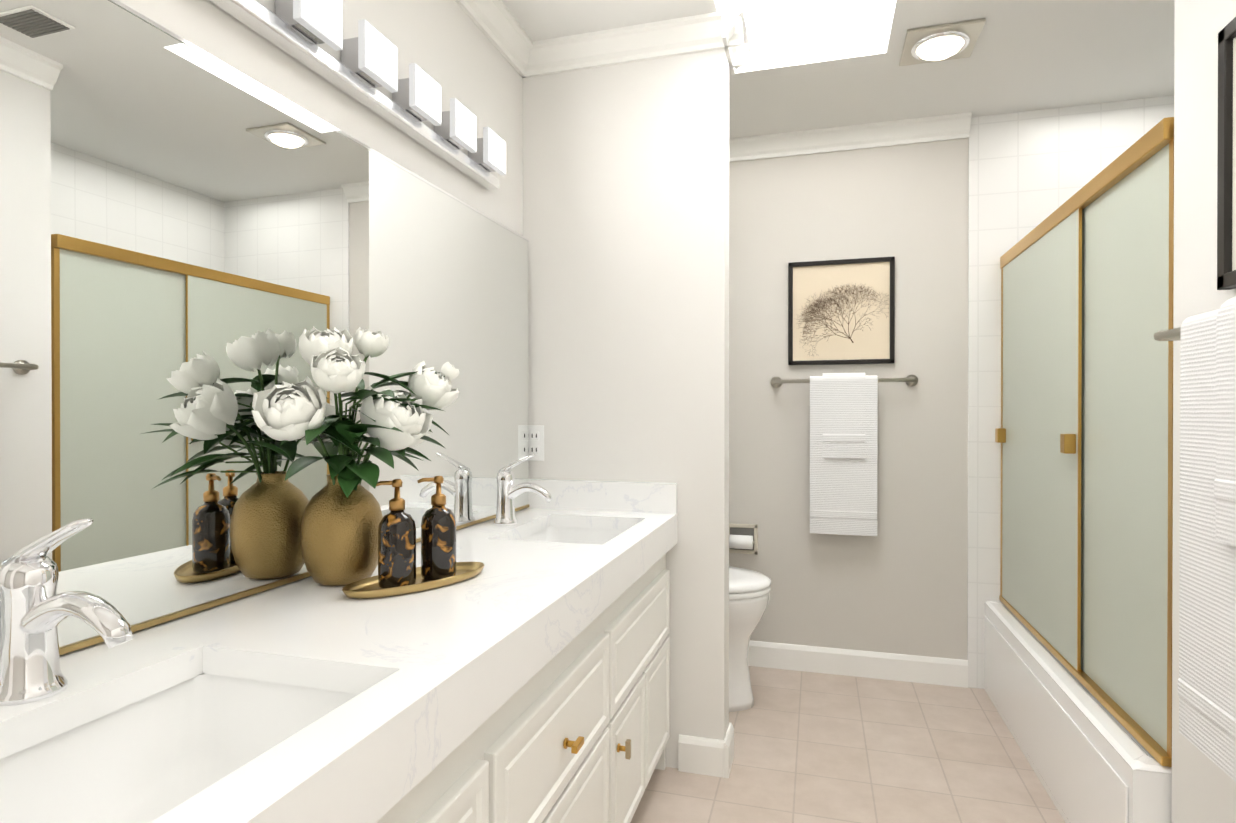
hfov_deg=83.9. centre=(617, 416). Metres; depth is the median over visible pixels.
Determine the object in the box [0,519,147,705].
faucet
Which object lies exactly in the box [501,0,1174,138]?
ceiling
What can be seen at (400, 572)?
soap tray
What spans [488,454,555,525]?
faucet
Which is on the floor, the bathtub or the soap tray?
the bathtub
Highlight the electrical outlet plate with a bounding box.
[528,425,543,460]
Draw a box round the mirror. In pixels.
[0,0,529,654]
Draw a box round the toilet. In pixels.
[729,566,770,711]
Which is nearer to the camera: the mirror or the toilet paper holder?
the mirror
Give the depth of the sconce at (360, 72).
1.52 m
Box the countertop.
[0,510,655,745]
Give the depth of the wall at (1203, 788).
1.46 m
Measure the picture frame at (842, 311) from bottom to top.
0.473 m
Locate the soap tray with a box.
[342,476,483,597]
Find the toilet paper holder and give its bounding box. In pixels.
[729,523,757,553]
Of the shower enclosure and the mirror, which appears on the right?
the shower enclosure
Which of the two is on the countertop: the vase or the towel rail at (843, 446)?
the vase
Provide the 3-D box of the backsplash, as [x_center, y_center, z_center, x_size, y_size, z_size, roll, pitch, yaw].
[-0.066,0.272,2.360,0.543,0.100,0.022,0,0,16]
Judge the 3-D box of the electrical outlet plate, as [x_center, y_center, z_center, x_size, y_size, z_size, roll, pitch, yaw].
[-0.295,0.095,2.433,0.070,0.125,0.009,0,0,16]
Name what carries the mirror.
attached to the wall at (472, 56)
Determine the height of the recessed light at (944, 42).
0.045 m
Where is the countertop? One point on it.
(177, 645)
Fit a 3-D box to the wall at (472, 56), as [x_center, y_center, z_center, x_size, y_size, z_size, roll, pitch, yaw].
[-0.773,-0.049,1.099,0.216,2.465,5.200,0,0,16]
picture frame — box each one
[788,256,894,364]
[1217,17,1235,289]
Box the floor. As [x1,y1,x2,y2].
[630,666,1064,822]
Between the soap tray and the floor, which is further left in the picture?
the soap tray
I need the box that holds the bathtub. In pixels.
[984,601,1171,822]
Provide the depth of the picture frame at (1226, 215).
1.30 m
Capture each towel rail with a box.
[771,373,917,535]
[1153,296,1235,781]
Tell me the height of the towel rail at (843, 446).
0.718 m
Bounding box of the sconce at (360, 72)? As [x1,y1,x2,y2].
[209,0,505,189]
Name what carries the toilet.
on the floor
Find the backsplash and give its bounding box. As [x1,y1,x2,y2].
[524,479,677,513]
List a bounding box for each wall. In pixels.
[118,0,532,235]
[523,8,750,777]
[729,95,1173,688]
[1172,0,1235,822]
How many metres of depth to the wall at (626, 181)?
2.32 m
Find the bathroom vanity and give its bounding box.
[0,518,677,822]
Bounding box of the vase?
[251,326,458,585]
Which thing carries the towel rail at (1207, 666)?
attached to the wall at (1203, 788)
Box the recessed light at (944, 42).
[899,18,985,65]
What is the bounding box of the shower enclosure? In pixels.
[995,117,1173,766]
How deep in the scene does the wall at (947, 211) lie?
3.06 m
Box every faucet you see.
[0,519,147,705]
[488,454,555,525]
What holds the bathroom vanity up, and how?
on the floor

